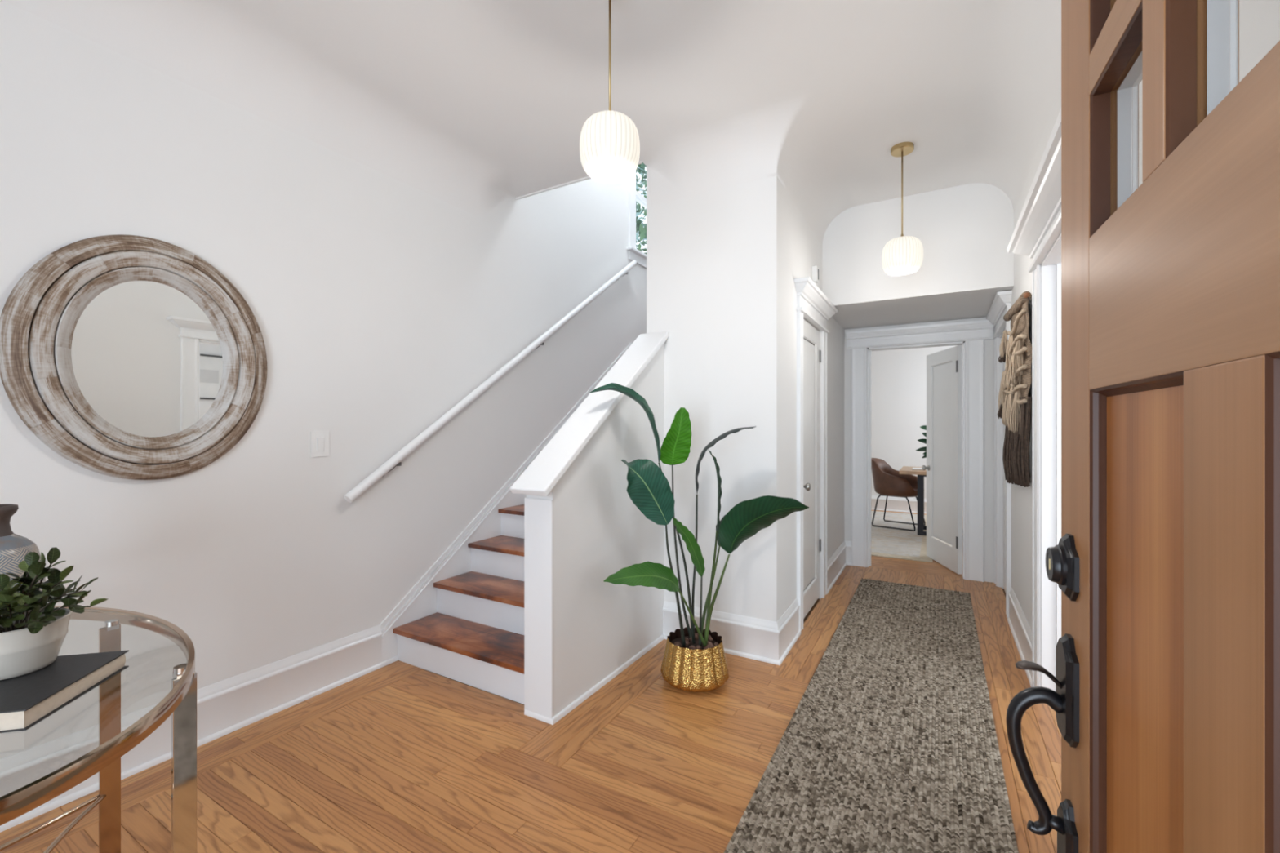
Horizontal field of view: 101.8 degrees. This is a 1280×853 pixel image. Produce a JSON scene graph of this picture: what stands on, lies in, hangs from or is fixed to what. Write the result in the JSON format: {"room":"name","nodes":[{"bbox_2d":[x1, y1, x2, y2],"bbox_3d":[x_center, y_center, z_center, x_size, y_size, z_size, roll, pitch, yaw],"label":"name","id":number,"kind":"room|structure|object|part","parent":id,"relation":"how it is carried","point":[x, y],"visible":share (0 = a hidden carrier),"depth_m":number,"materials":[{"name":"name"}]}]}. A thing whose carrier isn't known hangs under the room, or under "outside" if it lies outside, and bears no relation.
{"room":"entrance hall","nodes":[
{"label":"entrance hall","id":0,"kind":"room"},
{"bbox_2d":[0,608,72,680],"bbox_3d":[-1.250,0.437,1.036,0.160,0.098,0.160,0,0,30],"label":"bowl","id":1,"kind":"object","parent":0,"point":[22,652],"depth_m":1.02,"materials":[{"name":"white ceramic"}]},
{"bbox_2d":[0,0,646,759],"bbox_3d":[-1.193,-1.205,3.223,0.140,5.050,7.600,0,0,30],"label":"wall","id":2,"kind":"structure","parent":0,"point":[379,303],"depth_m":2.36,"materials":[{"name":"paint"}]},
{"bbox_2d":[0,234,267,479],"bbox_3d":[-1.810,-0.252,1.945,0.063,0.904,0.752,0,0,30],"label":"wall mirror","id":3,"kind":"object","parent":2,"relation":"attached to","point":[127,357],"visible":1,"depth_m":1.89,"materials":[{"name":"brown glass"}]},
{"bbox_3d":[-1.964,-0.284,1.689,0.052,0.579,0.154,0,0,30],"label":"frame","id":4,"kind":"part","parent":3,"relation":"part of","materials":[{"name":"brown wood"}]},
{"bbox_3d":[-1.910,-0.371,1.744,0.037,0.438,0.184,0,0,30],"label":"frame","id":5,"kind":"part","parent":3,"relation":"part of","materials":[{"name":"brown wood"}]},
{"bbox_3d":[-1.882,-0.426,1.830,0.045,0.324,0.250,0,0,30],"label":"frame","id":6,"kind":"part","parent":3,"relation":"part of","materials":[{"name":"brown wood"}]},
{"bbox_3d":[-1.860,-0.013,1.832,0.037,0.305,0.364,0,0,30],"label":"frame","id":7,"kind":"part","parent":3,"relation":"part of","materials":[{"name":"brown wood"}]},
{"bbox_3d":[-1.865,0.086,1.860,0.052,0.228,0.415,0,0,30],"label":"frame","id":8,"kind":"part","parent":3,"relation":"part of","materials":[{"name":"wood"}]},
{"bbox_3d":[-1.851,-0.618,1.885,0.052,0.173,0.382,0,0,30],"label":"frame","id":9,"kind":"part","parent":3,"relation":"part of","materials":[{"name":"brown wood"}]},
{"bbox_3d":[-1.843,-0.090,1.897,0.045,0.351,0.405,0,0,30],"label":"frame","id":10,"kind":"part","parent":3,"relation":"part of","materials":[{"name":"brown wood"}]},
{"bbox_2d":[71,280,222,436],"bbox_3d":[-1.825,-0.252,1.954,0.001,0.588,0.436,0,0,30],"label":"mirror glass","id":11,"kind":"object","parent":3,"relation":"attached to","point":[146,357],"depth_m":1.94,"materials":[{"name":"mirror"}]},
{"bbox_3d":[-1.774,-0.546,1.981,0.037,0.196,0.416,0,0,30],"label":"frame","id":12,"kind":"part","parent":3,"relation":"part of","materials":[{"name":"brown wood"}]},
{"bbox_3d":[-1.780,-0.538,2.008,0.045,0.102,0.164,0,0,30],"label":"frame","id":13,"kind":"part","parent":3,"relation":"part of","materials":[{"name":"brown wood"}]},
{"bbox_3d":[-1.717,0.019,2.081,0.037,0.228,0.231,0,0,30],"label":"frame","id":14,"kind":"part","parent":3,"relation":"part of","materials":[{"name":"brown wood"}]},
{"bbox_3d":[-1.720,-0.249,2.112,0.045,0.554,0.143,0,0,30],"label":"frame","id":15,"kind":"part","parent":3,"relation":"part of","materials":[{"name":"brown wood"}]},
{"bbox_3d":[-1.702,-0.534,2.144,0.052,0.294,0.253,0,0,30],"label":"frame","id":16,"kind":"part","parent":3,"relation":"part of","materials":[{"name":"brown wood"}]},
{"bbox_3d":[-1.699,-0.113,2.150,0.052,0.588,0.286,0,0,30],"label":"frame","id":17,"kind":"part","parent":3,"relation":"part of","materials":[{"name":"brown wood"}]},
{"bbox_3d":[-1.667,-0.275,2.168,0.037,0.409,0.103,0,0,30],"label":"frame","id":18,"kind":"part","parent":3,"relation":"part of","materials":[{"name":"brown wood"}]},
{"bbox_2d":[0,624,382,832],"bbox_3d":[-2.168,1.161,1.364,0.029,0.218,3.206,0,0,30],"label":"baseboard","id":19,"kind":"structure","parent":2,"relation":"attached to","point":[227,706],"depth_m":2.15,"materials":[{"name":"paint"}]},
{"bbox_2d":[310,431,329,457],"bbox_3d":[-1.528,0.085,2.487,0.013,0.123,0.086,0,0,30],"label":"light switch","id":20,"kind":"object","parent":2,"relation":"attached to","point":[319,440],"visible":1,"depth_m":2.48,"materials":[{"name":"white plastic"}]},
{"bbox_3d":[-1.528,0.085,2.487,0.002,0.069,0.036,0,0,30],"label":"rocker frame","id":21,"kind":"part","parent":20,"relation":"part of","materials":[{"name":"white plastic"}]},
{"bbox_2d":[381,655,398,666],"bbox_3d":[-1.343,1.258,2.788,0.017,0.023,0.096,0,0,30],"label":"baseboard","id":22,"kind":"structure","parent":2,"relation":"attached to","point":[393,660],"depth_m":2.78,"materials":[{"name":"paint"}]},
{"bbox_2d":[380,342,632,662],"bbox_3d":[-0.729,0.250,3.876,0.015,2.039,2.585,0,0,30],"label":"trim","id":23,"kind":"structure","parent":2,"relation":"attached to","point":[425,605],"depth_m":3.14,"materials":[{"name":"paint"}]},
{"bbox_2d":[343,170,646,502],"bbox_3d":[-0.507,-1.358,4.279,0.188,3.464,3.964,0,0,30],"label":"handrail","id":24,"kind":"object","parent":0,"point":[634,196],"depth_m":3.51,"materials":[{"name":"paint"}]},
{"bbox_3d":[-0.759,-0.600,3.745,0.094,1.949,2.788,0,0,30],"label":"handrail","id":25,"kind":"part","parent":24,"relation":"part of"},
{"bbox_3d":[0.187,-2.390,5.463,0.022,1.400,1.160,0,0,30],"label":"casing","id":26,"kind":"part","parent":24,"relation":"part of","materials":[{"name":"paint"}]},
{"bbox_3d":[0.180,-1.696,5.467,0.105,0.028,1.220,0,0,30],"label":"sill","id":27,"kind":"part","parent":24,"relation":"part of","materials":[{"name":"paint"}]},
{"bbox_3d":[0.110,-2.635,5.507,0.035,0.690,0.940,0,0,30],"label":"sash","id":28,"kind":"part","parent":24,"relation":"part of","materials":[{"name":"paint"}]},
{"bbox_3d":[0.145,-2.020,5.487,0.035,0.620,0.940,0,0,30],"label":"sash","id":29,"kind":"part","parent":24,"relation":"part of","materials":[{"name":"paint"}]},
{"bbox_2d":[0,510,1061,852],"bbox_3d":[2.760,1.310,3.950,6.350,0.080,12.800,0,0,30],"label":"floor","id":30,"kind":"structure","parent":0,"point":[397,757],"depth_m":1.97,"materials":[{"name":"brown wood"}]},
{"bbox_2d":[0,605,196,852],"bbox_3d":[-1.482,0.893,1.004,1.318,0.746,0.888,0,0,30],"label":"side table","id":31,"kind":"object","parent":30,"relation":"on","point":[180,702],"visible":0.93,"depth_m":1.15,"materials":[{"name":"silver metal"}]},
{"bbox_2d":[0,503,45,608],"bbox_3d":[-1.566,0.357,1.249,0.186,0.330,0.186,0,0,30],"label":"vase","id":32,"kind":"object","parent":31,"relation":"on","point":[14,548],"visible":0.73,"depth_m":1.25,"materials":[{"name":"ceramic"}]},
{"bbox_2d":[0,650,128,733],"bbox_3d":[-1.197,0.504,0.984,0.236,0.036,0.243,0,0,-13],"label":"book","id":33,"kind":"object","parent":31,"relation":"on","point":[26,700],"visible":1,"depth_m":0.98,"materials":[{"name":"paper"}]},
{"bbox_2d":[0,546,108,680],"bbox_3d":[-1.250,0.367,1.009,0.259,0.239,0.260,0,0,30],"label":"potted plant","id":34,"kind":"object","parent":33,"relation":"on","point":[33,636],"visible":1,"depth_m":1.03,"materials":[{"name":"green plant"}]},
{"bbox_3d":[-1.458,0.908,1.430,0.011,0.716,0.042,0,0,30],"label":"leg","id":35,"kind":"part","parent":31,"relation":"part of","materials":[{"name":"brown metal"}]},
{"bbox_3d":[-1.005,0.908,1.147,0.011,0.716,0.042,0,0,30],"label":"leg","id":36,"kind":"part","parent":31,"relation":"part of","materials":[{"name":"silver metal"}]},
{"bbox_2d":[393,504,524,704],"bbox_3d":[0.122,0.193,4.352,1.015,2.154,4.131,0,0,30],"label":"staircase","id":37,"kind":"structure","parent":30,"relation":"on","point":[474,637],"depth_m":2.79,"materials":[{"name":"wood"},{"name":"paint"}]},
{"bbox_2d":[588,382,808,692],"bbox_3d":[0.253,0.528,2.540,1.004,1.484,0.442,0,0,-6],"label":"floor plant","id":38,"kind":"object","parent":30,"relation":"on","point":[694,660],"visible":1,"depth_m":2.48,"materials":[{"name":"teal plant"}]},
{"bbox_3d":[0.172,0.774,2.517,0.142,0.619,0.020,0,0,-42],"label":"stem","id":39,"kind":"part","parent":38,"relation":"part of","materials":[{"name":"green plant"}]},
{"bbox_3d":[0.183,0.632,2.576,0.139,0.910,0.142,0,0,30],"label":"stem","id":40,"kind":"part","parent":38,"relation":"part of","materials":[{"name":"green plant"}]},
{"bbox_3d":[0.218,0.654,2.671,0.112,0.920,0.033,0,0,2],"label":"stem","id":41,"kind":"part","parent":38,"relation":"part of","materials":[{"name":"green plant"}]},
{"bbox_3d":[0.246,0.910,2.486,0.184,0.326,0.017,0,0,-31],"label":"stem","id":42,"kind":"part","parent":38,"relation":"part of","materials":[{"name":"green plant"}]},
{"bbox_3d":[0.278,0.724,2.646,0.023,0.752,0.048,0,0,30],"label":"stem","id":43,"kind":"part","parent":38,"relation":"part of","materials":[{"name":"green plant"}]},
{"bbox_3d":[0.272,1.161,2.594,0.338,0.217,0.339,0,0,30],"label":"pot","id":44,"kind":"part","parent":38,"relation":"part of","materials":[{"name":"gold metal"}]},
{"bbox_3d":[0.297,0.902,2.547,0.016,0.360,0.042,0,0,-6],"label":"stem","id":45,"kind":"part","parent":38,"relation":"part of","materials":[{"name":"green plant"}]},
{"bbox_3d":[0.354,0.875,2.703,0.159,0.503,0.026,0,0,-36],"label":"stem","id":46,"kind":"part","parent":38,"relation":"part of","materials":[{"name":"green plant"}]},
{"bbox_3d":[0.355,0.815,2.614,0.070,0.587,0.025,0,0,20],"label":"stem","id":47,"kind":"part","parent":38,"relation":"part of","materials":[{"name":"green plant"}]},
{"bbox_3d":[0.371,0.849,2.531,0.140,0.469,0.024,0,0,30],"label":"stem","id":48,"kind":"part","parent":38,"relation":"part of","materials":[{"name":"green plant"}]},
{"bbox_2d":[723,578,1018,852],"bbox_3d":[1.196,1.263,2.430,0.760,0.013,3.919,0,0,30],"label":"runner rug","id":49,"kind":"object","parent":30,"relation":"on","point":[891,745],"visible":1,"depth_m":2.02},
{"bbox_2d":[871,511,932,562],"bbox_3d":[2.514,1.265,6.635,2.150,0.010,2.890,0,0,30],"label":"rug","id":50,"kind":"object","parent":30,"relation":"on","point":[885,542],"visible":0.38,"depth_m":5.82,"materials":[{"name":"carpet"}]},
{"bbox_2d":[871,457,925,531],"bbox_3d":[3.244,0.835,6.604,0.631,0.850,0.554,0,0,42],"label":"desk chair","id":51,"kind":"object","parent":50,"relation":"on","point":[887,482],"visible":0.82,"depth_m":6.49,"materials":[{"name":"leather"}]},
{"bbox_3d":[3.137,1.057,6.428,0.506,0.406,0.081,0,0,42],"label":"sled leg","id":52,"kind":"part","parent":51,"relation":"part of","materials":[{"name":"black metal"}]},
{"bbox_3d":[3.244,0.637,6.604,0.631,0.455,0.554,0,0,42],"label":"bucket seat","id":53,"kind":"part","parent":51,"relation":"part of","materials":[{"name":"leather"}]},
{"bbox_3d":[3.408,1.057,6.730,0.506,0.406,0.081,0,0,42],"label":"sled leg","id":54,"kind":"part","parent":51,"relation":"part of","materials":[{"name":"black metal"}]},
{"bbox_2d":[898,466,926,535],"bbox_3d":[3.868,0.884,5.926,1.595,0.752,0.770,0,0,30],"label":"desk","id":55,"kind":"object","parent":50,"relation":"on","point":[921,474],"visible":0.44,"depth_m":6.02,"materials":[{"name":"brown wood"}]},
{"bbox_2d":[911,467,926,470],"bbox_3d":[3.341,0.500,6.107,0.250,0.016,0.200,0,0,30],"label":"notebook","id":56,"kind":"object","parent":55,"relation":"on","point":[913,468],"visible":0.46,"depth_m":6.07,"materials":[{"name":"white paper"}]},
{"bbox_2d":[915,425,926,457],"bbox_3d":[3.599,0.244,6.295,0.471,0.527,0.172,0,0,30],"label":"plant","id":57,"kind":"object","parent":55,"relation":"on","point":[924,427],"visible":0.17,"depth_m":6.38,"materials":[{"name":"green plant"}]},
{"bbox_3d":[3.762,0.904,5.750,1.225,0.712,0.040,0,0,30],"label":"leg frame","id":58,"kind":"part","parent":55,"relation":"part of","materials":[{"name":"black metal"}]},
{"bbox_3d":[3.951,0.904,6.080,1.225,0.712,0.040,0,0,30],"label":"leg frame","id":59,"kind":"part","parent":55,"relation":"part of","materials":[{"name":"black metal"}]},
{"bbox_2d":[1005,0,1279,852],"bbox_3d":[0.372,0.235,0.326,0.124,2.050,0.919,0,0,27],"label":"door","id":60,"kind":"structure","parent":30,"relation":"on","point":[1165,562],"depth_m":0.45,"materials":[{"name":"brown wood"}]},
{"bbox_3d":[0.550,0.526,0.689,0.028,0.022,0.020,0,0,27],"label":"grip post","id":61,"kind":"part","parent":60,"relation":"part of","materials":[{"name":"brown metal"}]},
{"bbox_3d":[0.485,0.488,0.508,0.014,1.064,0.238,0,0,27],"label":"panel moulding","id":62,"kind":"part","parent":60,"relation":"part of","materials":[{"name":"brown wood"}]},
{"bbox_3d":[0.499,0.488,0.501,0.017,1.064,0.238,0,0,27],"label":"panel","id":63,"kind":"part","parent":60,"relation":"part of","materials":[{"name":"brown wood"}]},
{"bbox_3d":[0.402,-0.134,0.315,0.045,0.180,0.658,0,0,27],"label":"rail","id":64,"kind":"part","parent":60,"relation":"part of","materials":[{"name":"brown wood"}]},
{"bbox_3d":[0.310,0.488,0.170,0.014,1.064,0.316,0,0,27],"label":"panel moulding","id":65,"kind":"part","parent":60,"relation":"part of","materials":[{"name":"brown wood"}]},
{"bbox_2d":[3,0,1061,244],"bbox_3d":[-0.324,-1.475,1.599,2.985,0.250,5.650,0,0,30],"label":"ceiling","id":66,"kind":"structure","parent":0,"point":[473,106],"depth_m":2.35,"materials":[{"name":"paint"}]},
{"bbox_2d":[579,0,639,183],"bbox_3d":[-0.107,-1.250,1.845,0.213,0.700,0.213,0,0,30],"label":"pendant lamp","id":67,"kind":"object","parent":66,"relation":"hanging from","point":[610,142],"visible":1,"depth_m":1.77,"materials":[{"name":"white glass"}]},
{"bbox_3d":[-0.107,-0.995,1.845,0.213,0.188,0.213,0,0,30],"label":"lamp shade","id":68,"kind":"part","parent":67,"relation":"part of","materials":[{"name":"white glass"}]},
{"bbox_2d":[587,161,631,182],"bbox_3d":[-0.107,-0.905,1.845,0.156,0.003,0.155,0,0,30],"label":"diffuser","id":69,"kind":"object","parent":67,"relation":"attached to","point":[601,171],"depth_m":1.84,"materials":[{"name":"white glass"}]},
{"bbox_3d":[-0.107,-1.340,1.845,0.008,0.480,0.008,0,0,30],"label":"stem","id":70,"kind":"part","parent":67,"relation":"part of","materials":[{"name":"gold metal"}]},
{"bbox_2d":[881,142,923,275],"bbox_3d":[1.503,-1.244,2.980,0.213,0.712,0.213,0,0,30],"label":"pendant lamp","id":71,"kind":"object","parent":66,"relation":"hanging from","point":[903,255],"visible":1,"depth_m":2.92,"materials":[{"name":"white glass"}]},
{"bbox_3d":[1.503,-1.333,2.980,0.008,0.493,0.008,0,0,30],"label":"stem","id":72,"kind":"part","parent":71,"relation":"part of","materials":[{"name":"gold metal"}]},
{"bbox_3d":[1.503,-0.982,2.980,0.213,0.188,0.213,0,0,30],"label":"lamp shade","id":73,"kind":"part","parent":71,"relation":"part of","materials":[{"name":"white glass"}]},
{"bbox_2d":[887,267,917,275],"bbox_3d":[1.503,-0.892,2.980,0.156,0.003,0.155,0,0,30],"label":"diffuser","id":74,"kind":"object","parent":71,"relation":"attached to","point":[891,271],"depth_m":2.98,"materials":[{"name":"white"}]},
{"bbox_2d":[515,160,642,199],"bbox_3d":[-0.431,-2.660,3.390,1.015,2.140,0.014,0,0,30],"label":"trim","id":75,"kind":"structure","parent":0,"point":[640,162],"depth_m":3.46,"materials":[{"name":"paint"}]},
{"bbox_2d":[526,342,664,716],"bbox_3d":[-0.179,0.401,2.718,0.148,1.839,1.045,0,0,30],"label":"wall","id":76,"kind":"structure","parent":0,"point":[599,625],"depth_m":2.58,"materials":[{"name":"paint"}]},
{"bbox_2d":[524,497,553,719],"bbox_3d":[-0.432,0.792,2.288,0.162,0.955,0.063,0,0,30],"label":"newel post","id":77,"kind":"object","parent":76,"relation":"attached to","point":[538,513],"depth_m":2.25,"materials":[{"name":"paint"}]},
{"bbox_2d":[510,331,669,496],"bbox_3d":[-0.192,-0.140,2.678,0.196,0.858,1.142,0,0,30],"label":"trim","id":78,"kind":"structure","parent":76,"relation":"attached to","point":[548,468],"depth_m":2.50,"materials":[{"name":"paint"}]},
{"bbox_2d":[524,634,664,724],"bbox_3d":[-0.177,1.258,2.709,0.161,0.023,1.058,0,0,30],"label":"baseboard","id":79,"kind":"structure","parent":76,"relation":"attached to","point":[560,715],"depth_m":2.47,"materials":[{"name":"paint"}]},
{"bbox_2d":[646,168,844,622],"bbox_3d":[1.188,-1.205,4.386,0.800,5.050,3.210,0,0,30],"label":"wall","id":80,"kind":"structure","parent":0,"point":[723,264],"depth_m":2.97,"materials":[{"name":"paint"}]},
{"bbox_2d":[662,598,800,665],"bbox_3d":[0.558,1.161,3.145,0.705,0.218,0.480,0,0,30],"label":"baseboard","id":81,"kind":"structure","parent":80,"relation":"attached to","point":[753,638],"depth_m":2.90,"materials":[{"name":"paint"}]},
{"bbox_2d":[796,310,826,631],"bbox_3d":[1.190,0.279,3.563,0.024,1.982,0.875,0,0,30],"label":"trim","id":82,"kind":"structure","parent":80,"relation":"attached to","point":[799,314],"depth_m":3.25,"materials":[{"name":"paint"}]},
{"bbox_2d":[803,318,821,619],"bbox_3d":[1.182,0.278,3.572,0.094,1.968,0.674,0,0,30],"label":"door","id":83,"kind":"structure","parent":80,"relation":"in","point":[811,352],"depth_m":3.63,"materials":[{"name":"paint"}]},
{"bbox_3d":[1.058,0.385,3.320,0.059,0.054,0.054,0,0,30],"label":"knob","id":84,"kind":"part","parent":83,"relation":"part of","materials":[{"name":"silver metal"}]},
{"bbox_3d":[1.154,0.253,3.581,0.011,1.718,0.462,0,0,30],"label":"panel","id":85,"kind":"part","parent":83,"relation":"part of","materials":[{"name":"paint"}]},
{"bbox_3d":[1.154,1.187,3.581,0.035,0.150,0.462,0,0,30],"label":"rail","id":86,"kind":"part","parent":83,"relation":"part of","materials":[{"name":"paint"}]},
{"bbox_3d":[1.154,-0.656,3.581,0.035,0.100,0.462,0,0,30],"label":"rail","id":87,"kind":"part","parent":83,"relation":"part of","materials":[{"name":"paint"}]},
{"bbox_3d":[1.154,0.253,3.581,0.033,1.718,0.462,0,0,30],"label":"panel moulding","id":88,"kind":"part","parent":83,"relation":"part of","materials":[{"name":"paint"}]},
{"bbox_2d":[812,266,818,283],"bbox_3d":[1.215,-1.038,3.598,0.032,0.127,0.070,0,0,30],"label":"wall sensor","id":89,"kind":"object","parent":80,"relation":"attached to","point":[815,268],"visible":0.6,"depth_m":3.57,"materials":[{"name":"white plastic"}]},
{"bbox_2d":[794,276,837,333],"bbox_3d":[1.218,-0.800,3.547,0.088,0.180,1.011,0,0,30],"label":"trim","id":90,"kind":"structure","parent":80,"relation":"attached to","point":[816,308],"depth_m":3.41,"materials":[{"name":"paint"}]},
{"bbox_2d":[826,540,851,594],"bbox_3d":[1.669,1.161,4.360,0.069,0.218,0.984,0,0,30],"label":"baseboard","id":91,"kind":"structure","parent":80,"relation":"attached to","point":[838,561],"depth_m":4.41,"materials":[{"name":"paint"}]},
{"bbox_2d":[871,345,956,498],"bbox_3d":[3.245,-0.005,6.151,4.300,2.650,3.640,0,0,30],"label":"wall","id":92,"kind":"structure","parent":0,"point":[898,376],"depth_m":7.75,"materials":[{"name":"paint"}]},
{"bbox_2d":[871,495,926,514],"bbox_3d":[4.529,1.161,7.362,3.080,0.218,0.029,0,0,30],"label":"baseboard","id":93,"kind":"structure","parent":92,"relation":"attached to","point":[894,504],"depth_m":7.76,"materials":[{"name":"paint"}]},
{"bbox_2d":[822,182,1013,329],"bbox_3d":[2.131,-1.312,4.052,1.170,0.835,1.050,0,0,30],"label":"wall","id":94,"kind":"structure","parent":0,"point":[965,232],"depth_m":3.61,"materials":[{"name":"paint"}]},
{"bbox_2d":[844,317,995,582],"bbox_3d":[2.423,-0.205,4.559,1.170,3.050,0.120,0,0,30],"label":"wall","id":95,"kind":"structure","parent":0,"point":[988,344],"depth_m":4.26,"materials":[{"name":"paint"}]},
{"bbox_2d":[851,339,983,582],"bbox_3d":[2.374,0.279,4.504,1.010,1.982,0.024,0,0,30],"label":"trim","id":96,"kind":"structure","parent":95,"relation":"attached to","point":[974,349],"depth_m":4.31,"materials":[{"name":"paint"}]},
{"bbox_2d":[845,320,993,349],"bbox_3d":[2.376,-0.787,4.487,1.120,0.155,0.051,0,0,30],"label":"trim","id":97,"kind":"structure","parent":95,"relation":"attached to","point":[980,329],"depth_m":4.46,"materials":[{"name":"paint"}]},
{"bbox_2d":[921,345,962,573],"bbox_3d":[2.774,0.284,4.755,0.153,1.956,0.648,0,0,7],"label":"door","id":98,"kind":"structure","parent":95,"relation":"in","point":[944,468],"depth_m":4.71,"materials":[{"name":"paint"}]},
{"bbox_3d":[2.762,0.400,5.028,0.059,0.054,0.054,0,0,7],"label":"knob","id":99,"kind":"part","parent":98,"relation":"part of","materials":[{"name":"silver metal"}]},
{"bbox_3d":[2.775,1.162,4.759,0.035,0.200,0.430,0,0,7],"label":"rail","id":100,"kind":"part","parent":98,"relation":"part of","materials":[{"name":"paint"}]},
{"bbox_3d":[2.775,-0.641,4.759,0.035,0.105,0.430,0,0,7],"label":"rail","id":101,"kind":"part","parent":98,"relation":"part of","materials":[{"name":"paint"}]},
{"bbox_3d":[2.775,0.236,4.759,0.033,1.651,0.430,0,0,7],"label":"panel moulding","id":102,"kind":"part","parent":98,"relation":"part of","materials":[{"name":"paint"}]},
{"bbox_3d":[2.775,0.236,4.759,0.011,1.651,0.430,0,0,7],"label":"panel","id":103,"kind":"part","parent":98,"relation":"part of","materials":[{"name":"paint"}]},
{"bbox_2d":[1001,0,1279,630],"bbox_3d":[1.313,-0.255,1.333,0.120,3.150,6.820,0,0,30],"label":"wall","id":104,"kind":"structure","parent":0,"point":[1259,20],"depth_m":2.68,"materials":[{"name":"paint"}]},
{"bbox_2d":[986,290,1012,337],"bbox_3d":[2.623,-0.799,3.813,0.080,0.178,0.935,0,0,30],"label":"trim","id":105,"kind":"structure","parent":104,"relation":"attached to","point":[1002,303],"depth_m":3.67,"materials":[{"name":"paint"}]},
{"bbox_2d":[994,320,1010,617],"bbox_3d":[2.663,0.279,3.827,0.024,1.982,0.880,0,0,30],"label":"trim","id":106,"kind":"structure","parent":104,"relation":"attached to","point":[1007,323],"depth_m":4.12,"materials":[{"name":"paint"}]},
{"bbox_2d":[1003,348,1005,591],"bbox_3d":[2.711,0.283,3.800,0.035,1.958,0.662,0,0,30],"label":"door","id":107,"kind":"structure","parent":104,"relation":"in","point":[1004,363],"depth_m":4.01,"materials":[{"name":"paint"}]},
{"bbox_3d":[2.711,1.194,3.800,0.035,0.135,0.462,0,0,30],"label":"rail","id":108,"kind":"part","parent":107,"relation":"part of","materials":[{"name":"paint"}]},
{"bbox_3d":[2.711,0.266,3.800,0.033,1.723,0.462,0,0,30],"label":"panel moulding","id":109,"kind":"part","parent":107,"relation":"part of","materials":[{"name":"paint"}]},
{"bbox_2d":[997,291,1031,487],"bbox_3d":[2.140,-0.183,2.980,0.093,1.077,0.861,0,0,29],"label":"wall hanging","id":110,"kind":"object","parent":104,"relation":"attached to","point":[1015,411],"depth_m":2.80,"materials":[{"name":"brown fabric"}]},
{"bbox_3d":[2.149,-0.680,2.975,0.027,0.068,0.861,0,0,30],"label":"rod","id":111,"kind":"part","parent":110,"relation":"part of","materials":[{"name":"brown wood"}]},
{"bbox_2d":[1007,587,1031,687],"bbox_3d":[2.168,1.161,2.961,0.029,0.218,1.015,0,0,30],"label":"baseboard","id":112,"kind":"structure","parent":104,"relation":"attached to","point":[1021,632],"depth_m":2.93,"materials":[{"name":"paint"}]},
{"bbox_2d":[1006,107,1061,272],"bbox_3d":[1.553,-0.826,1.985,0.115,0.152,1.450,0,0,30],"label":"trim","id":113,"kind":"structure","parent":104,"relation":"attached to","point":[1037,227],"depth_m":2.02,"materials":[{"name":"paint"}]},
{"bbox_2d":[1031,264,1040,687],"bbox_3d":[1.592,0.259,1.963,0.024,2.022,1.260,0,0,30],"label":"trim","id":114,"kind":"structure","parent":104,"relation":"attached to","point":[1036,274],"depth_m":2.42,"materials":[{"name":"paint"}]},
{"bbox_2d":[1040,233,1061,691],"bbox_3d":[1.659,0.259,1.927,0.134,2.022,1.029,0,0,30],"label":"trim","id":115,"kind":"structure","parent":104,"relation":"attached to","point":[1051,267],"depth_m":2.38,"materials":[{"name":"paint"}]},
{"label":"outside","id":116,"kind":"structure","parent":0,"visible":0},
{"bbox_2d":[635,201,646,253],"bbox_3d":[-0.672,-0.885,8.660,2.137,6.323,2.099,0,0,30],"label":"tree","id":117,"kind":"object","parent":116,"point":[641,230],"visible":0.02,"depth_m":8.23,"materials":[{"name":"green plant"}]},
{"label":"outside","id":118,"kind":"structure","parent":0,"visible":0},
{"bbox_2d":[635,162,646,221],"bbox_3d":[-0.577,-2.293,11.419,2.518,9.136,2.552,0,0,30],"label":"tree","id":119,"kind":"object","parent":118,"point":[642,170],"visible":0.05,"depth_m":11.29,"materials":[{"name":"green plant"}]}
]}

